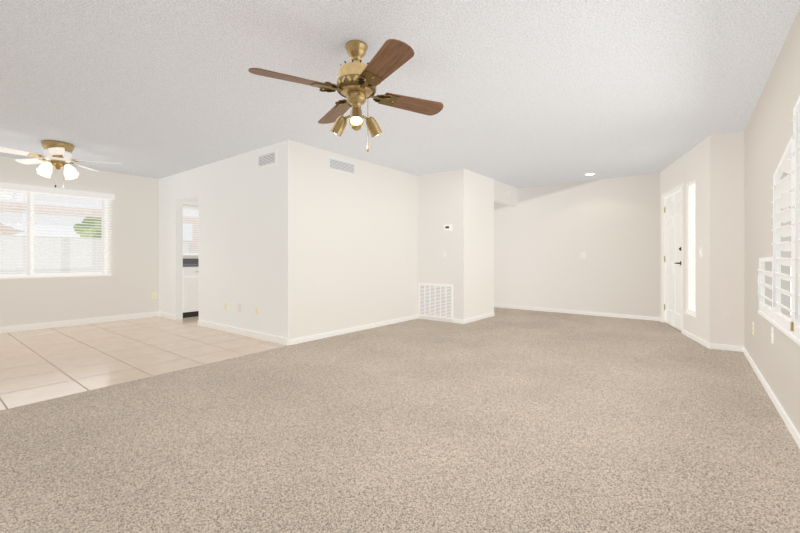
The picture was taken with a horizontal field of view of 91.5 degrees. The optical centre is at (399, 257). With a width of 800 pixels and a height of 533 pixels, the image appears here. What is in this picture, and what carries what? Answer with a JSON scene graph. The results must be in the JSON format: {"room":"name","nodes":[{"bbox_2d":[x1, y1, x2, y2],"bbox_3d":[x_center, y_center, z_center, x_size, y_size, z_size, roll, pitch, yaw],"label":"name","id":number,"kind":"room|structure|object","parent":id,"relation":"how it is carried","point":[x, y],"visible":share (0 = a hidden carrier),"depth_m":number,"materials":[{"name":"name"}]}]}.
{"room":"living room","nodes":[
{"label":"living room","id":0,"kind":"room"},
{"bbox_2d":[0,156,198,326],"bbox_3d":[-5.267,-0.175,5.765,0.160,2.430,8.600,0,0,38],"label":"wall","id":1,"kind":"structure","parent":0,"point":[130,285],"depth_m":6.34,"materials":[{"name":"white paint"}]},
{"bbox_2d":[0,182,114,278],"bbox_3d":[-5.599,-0.363,5.241,0.202,1.318,2.905,0,0,38],"label":"window blinds","id":2,"kind":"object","parent":1,"relation":"in","point":[30,191],"depth_m":5.78,"materials":[{"name":"white plastic"}]},
{"bbox_2d":[0,312,158,332],"bbox_3d":[-6.054,0.999,4.616,0.013,0.080,5.820,0,0,38],"label":"baseboard","id":3,"kind":"structure","parent":1,"relation":"attached to","point":[66,323],"depth_m":5.97,"materials":[{"name":"white wood"}]},
{"bbox_2d":[152,292,156,298],"bbox_3d":[-4.313,0.670,6.847,0.010,0.115,0.075,0,0,38],"label":"electrical outlet","id":4,"kind":"object","parent":1,"relation":"attached to","point":[154,295],"visible":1,"depth_m":6.85,"materials":[{"name":"beige plastic"}]},
{"bbox_2d":[183,206,198,254],"bbox_3d":[-3.798,-0.491,7.601,0.135,0.934,1.337,0,0,38],"label":"kitchen window","id":5,"kind":"structure","parent":1,"relation":"in","point":[190,209],"depth_m":7.38,"materials":[{"name":"white plastic"}]},
{"bbox_2d":[183,259,198,262],"bbox_3d":[-3.417,0.070,7.968,0.020,0.100,2.450,0,0,38],"label":"backsplash","id":6,"kind":"structure","parent":1,"relation":"attached to","point":[184,260],"depth_m":7.31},
{"bbox_2d":[0,316,287,410],"bbox_3d":[-3.826,1.040,4.449,4.291,0.001,8.700,0,0,38],"label":"floor","id":7,"kind":"structure","parent":0,"point":[37,365],"depth_m":4.22,"materials":[{"name":"tile"}]},
{"bbox_2d":[183,267,198,317],"bbox_3d":[-3.784,0.600,7.011,0.623,0.880,0.490,0,0,38],"label":"base cabinet","id":8,"kind":"object","parent":7,"relation":"on","point":[190,287],"depth_m":6.74,"materials":[{"name":"white wood"}]},
{"bbox_2d":[183,263,198,266],"bbox_3d":[-3.180,0.140,7.783,0.625,0.040,2.450,0,0,38],"label":"countertop","id":9,"kind":"structure","parent":8,"relation":"on","point":[184,264],"depth_m":6.76,"materials":[{"name":"white"}]},
{"bbox_2d":[159,140,288,344],"bbox_3d":[-2.761,-0.175,5.806,3.740,2.430,0.110,0,0,38],"label":"wall","id":10,"kind":"structure","parent":0,"point":[243,230],"depth_m":5.34,"materials":[{"name":"white paint"}]},
{"bbox_2d":[159,312,287,344],"bbox_3d":[-2.799,0.999,5.757,3.740,0.080,0.013,0,0,38],"label":"baseboard block","id":11,"kind":"object","parent":10,"relation":"attached to","point":[266,337],"visible":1,"depth_m":5.25,"materials":[{"name":"white wood"}]},
{"bbox_2d":[255,306,258,314],"bbox_3d":[-1.837,0.680,5.007,0.075,0.115,0.010,0,0,38],"label":"electrical outlet","id":12,"kind":"object","parent":10,"relation":"attached to","point":[256,310],"visible":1,"depth_m":5.00,"materials":[{"name":"beige plastic"}]},
{"bbox_2d":[257,150,276,167],"bbox_3d":[-1.664,-1.225,4.870,0.400,0.170,0.012,0,0,38],"label":"air vent","id":13,"kind":"object","parent":10,"relation":"in","point":[267,159],"visible":0.96,"depth_m":4.86,"materials":[{"name":"grey metal"}]},
{"bbox_2d":[289,140,417,339],"bbox_3d":[-0.550,-0.175,5.671,0.130,2.430,2.601,0,0,38],"label":"wall","id":14,"kind":"structure","parent":0,"point":[353,251],"depth_m":5.38,"materials":[{"name":"white paint"}]},
{"bbox_2d":[328,156,355,175],"bbox_3d":[-0.780,-1.235,5.279,0.012,0.170,0.500,0,0,38],"label":"air vent","id":15,"kind":"object","parent":14,"relation":"in","point":[340,165],"visible":1,"depth_m":5.27,"materials":[{"name":"grey metal"}]},
{"bbox_2d":[289,315,417,344],"bbox_3d":[-0.501,1.010,5.633,0.033,0.058,2.600,0,0,38],"label":"baseboard block","id":16,"kind":"object","parent":14,"relation":"attached to","point":[319,336],"visible":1,"depth_m":5.36,"materials":[{"name":"white wood"}]},
{"bbox_2d":[0,307,799,532],"bbox_3d":[-0.690,1.040,3.584,7.300,0.001,11.200,0,0,38],"label":"floor","id":17,"kind":"structure","parent":0,"point":[505,420],"depth_m":2.20,"materials":[{"name":"beige carpet"}]},
{"bbox_2d":[0,0,799,187],"bbox_3d":[-1.280,-1.440,4.046,8.900,0.100,11.400,0,0,38],"label":"ceiling","id":18,"kind":"structure","parent":0,"point":[530,93],"depth_m":3.04,"materials":[{"name":"white paint"}]},
{"bbox_2d":[0,140,120,187],"bbox_3d":[-4.175,-1.115,4.713,1.238,0.550,1.220,0,0,38],"label":"ceiling fan","id":19,"kind":"object","parent":18,"relation":"hanging from","point":[57,155],"visible":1,"depth_m":4.68,"materials":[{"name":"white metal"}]},
{"bbox_2d":[183,197,198,205],"bbox_3d":[-3.167,-1.170,7.804,0.600,0.360,2.400,0,0,38],"label":"soffit","id":20,"kind":"structure","parent":18,"relation":"hanging from","point":[194,201],"depth_m":6.89,"materials":[{"name":"white paint"}]},
{"bbox_2d":[248,39,442,151],"bbox_3d":[-0.286,-1.043,2.558,0.998,0.695,0.998,0,0,17],"label":"ceiling fan","id":21,"kind":"object","parent":18,"relation":"hanging from","point":[358,81],"visible":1,"depth_m":2.48,"materials":[{"name":"gold metal"}]},
{"bbox_2d":[418,169,493,322],"bbox_3d":[0.145,-0.175,7.463,3.040,2.430,1.080,0,0,38],"label":"wall","id":22,"kind":"structure","parent":0,"point":[461,201],"depth_m":6.40,"materials":[{"name":"white paint"}]},
{"bbox_2d":[419,283,452,319],"bbox_3d":[0.580,0.715,6.428,0.660,0.550,0.014,0,0,38],"label":"air vent","id":23,"kind":"object","parent":22,"relation":"in","point":[435,300],"visible":1,"depth_m":6.42,"materials":[{"name":"grey metal"}]},
{"bbox_2d":[444,225,451,230],"bbox_3d":[0.766,-0.480,6.276,0.150,0.095,0.025,0,0,38],"label":"thermostat","id":24,"kind":"object","parent":22,"relation":"attached to","point":[447,227],"visible":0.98,"depth_m":6.26,"materials":[{"name":"white plastic"}]},
{"bbox_2d":[464,313,494,323],"bbox_3d":[1.343,1.010,6.527,0.028,0.058,1.080,0,0,38],"label":"baseboard","id":25,"kind":"structure","parent":22,"relation":"attached to","point":[478,318],"depth_m":6.49,"materials":[{"name":"white wood"}]},
{"bbox_2d":[453,319,463,323],"bbox_3d":[0.921,1.010,6.162,0.185,0.058,0.013,0,0,38],"label":"baseboard","id":26,"kind":"structure","parent":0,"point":[458,321],"depth_m":6.15,"materials":[{"name":"white wood"}]},
{"bbox_2d":[494,180,517,206],"bbox_3d":[1.979,-1.210,7.438,0.110,0.360,1.140,0,0,38],"label":"wall","id":27,"kind":"structure","parent":0,"point":[499,194],"depth_m":7.33,"materials":[{"name":"white paint"}]},
{"bbox_2d":[494,173,659,316],"bbox_3d":[2.090,-0.175,8.177,5.625,2.430,0.160,0,0,38],"label":"wall","id":28,"kind":"structure","parent":0,"point":[545,236],"depth_m":7.10,"materials":[{"name":"paint"}]},
{"bbox_2d":[494,304,658,320],"bbox_3d":[2.115,1.010,8.047,5.425,0.058,0.013,0,0,38],"label":"baseboard","id":29,"kind":"structure","parent":28,"relation":"attached to","point":[586,313],"depth_m":7.10,"materials":[{"name":"white wood"}]},
{"bbox_2d":[580,252,584,257],"bbox_3d":[3.325,-0.040,7.098,0.085,0.115,0.020,0,0,38],"label":"light switch","id":30,"kind":"object","parent":28,"relation":"attached to","point":[582,254],"visible":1,"depth_m":7.10,"materials":[{"name":"white paint"}]},
{"bbox_2d":[659,317,709,347],"bbox_3d":[3.891,1.010,5.422,0.013,0.058,2.056,0,0,20],"label":"baseboard","id":31,"kind":"structure","parent":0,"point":[697,339],"depth_m":4.81,"materials":[{"name":"white wood"}]},
{"bbox_2d":[660,136,709,342],"bbox_3d":[3.973,-0.175,5.391,0.160,2.430,2.056,0,0,20],"label":"wall","id":32,"kind":"structure","parent":0,"point":[693,164],"depth_m":4.81,"materials":[{"name":"white paint"}]},
{"bbox_2d":[661,183,695,333],"bbox_3d":[3.946,0.014,5.562,0.467,2.052,1.438,0,0,38],"label":"door frame","id":33,"kind":"structure","parent":32,"relation":"attached to","point":[682,312],"depth_m":5.34,"materials":[{"name":"white wood"}]},
{"bbox_2d":[663,180,694,331],"bbox_3d":[4.005,0.027,5.541,0.184,2.024,1.454,0,0,20],"label":"front door","id":34,"kind":"structure","parent":32,"relation":"in","point":[672,259],"depth_m":5.67,"materials":[{"name":"white wood"}]},
{"bbox_2d":[710,131,743,346],"bbox_3d":[3.709,-0.175,4.443,0.302,2.430,0.160,0,0,32],"label":"wall","id":35,"kind":"structure","parent":0,"point":[726,223],"depth_m":4.37,"materials":[{"name":"white paint"}]},
{"bbox_2d":[710,343,742,351],"bbox_3d":[3.662,1.010,4.370,0.302,0.058,0.013,0,0,32],"label":"baseboard","id":36,"kind":"structure","parent":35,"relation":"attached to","point":[727,347],"depth_m":4.37,"materials":[{"name":"white wood"}]},
{"bbox_2d":[744,8,799,433],"bbox_3d":[1.267,-0.175,0.739,0.397,2.430,8.724,0,0,38],"label":"wall","id":37,"kind":"structure","parent":0,"point":[768,133],"depth_m":3.01,"materials":[{"name":"grey paint"}]},
{"bbox_2d":[752,322,754,334],"bbox_3d":[3.331,0.670,3.679,0.010,0.115,0.120,0,0,38],"label":"electrical outlet","id":38,"kind":"object","parent":37,"relation":"attached to","point":[753,328],"visible":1,"depth_m":3.65,"materials":[{"name":"beige plastic"}]},
{"bbox_2d":[743,347,799,447],"bbox_3d":[1.197,1.010,0.790,0.250,0.058,8.720,0,0,38],"label":"baseboard","id":39,"kind":"structure","parent":37,"relation":"attached to","point":[794,432],"depth_m":2.69,"materials":[{"name":"white wood"}]},
{"bbox_2d":[771,327,773,343],"bbox_3d":[2.719,0.570,2.850,0.010,0.115,0.075,0,0,38],"label":"electrical outlet","id":40,"kind":"object","parent":37,"relation":"attached to","point":[772,335],"visible":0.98,"depth_m":2.83,"materials":[{"name":"white plastic"}]},
{"bbox_2d":[757,96,799,345],"bbox_3d":[2.042,-0.275,1.945,0.181,1.470,3.173,0,0,38],"label":"shutters","id":41,"kind":"object","parent":37,"relation":"attached to","point":[789,163],"visible":1,"depth_m":2.35,"materials":[{"name":"white wood"}]},
{"label":"outside","id":42,"kind":"structure","parent":0,"visible":0},
{"bbox_2d":[0,191,198,240],"bbox_3d":[-49.004,-8.960,50.977,0.100,22.000,160.000,0,0,38],"label":"sky","id":43,"kind":"structure","parent":42,"point":[17,215],"depth_m":53.00,"materials":[{"name":"white"}]},
{"bbox_3d":[-13.642,1.070,18.273,28.000,0.040,70.000,0,0,38],"label":"ground","id":44,"kind":"structure","parent":42,"visible":0},
{"bbox_2d":[73,217,101,237],"bbox_3d":[-17.264,-0.666,22.037,1.334,3.412,1.824,0,0,38],"label":"tree","id":45,"kind":"object","parent":44,"relation":"on","point":[88,234],"depth_m":21.54,"materials":[{"name":"green plant"}]},
{"bbox_2d":[0,235,191,273],"bbox_3d":[-12.046,0.115,17.026,0.330,1.870,70.000,0,0,38],"label":"fence","id":46,"kind":"object","parent":44,"relation":"on","point":[53,254],"depth_m":15.10,"materials":[{"name":"white"}]},
{"bbox_2d":[0,201,198,252],"bbox_3d":[-7.831,-0.058,8.656,0.140,2.195,24.000,0,0,38],"label":"patio cover","id":47,"kind":"object","parent":44,"relation":"on","point":[184,217],"depth_m":8.95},
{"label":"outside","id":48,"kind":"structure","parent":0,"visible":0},
{"bbox_2d":[0,223,23,234],"bbox_3d":[-36.489,-1.310,24.765,10.000,4.700,17.100,0,0,38],"label":"house","id":49,"kind":"structure","parent":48,"point":[5,232],"depth_m":28.25,"materials":[{"name":"white"}]}
]}

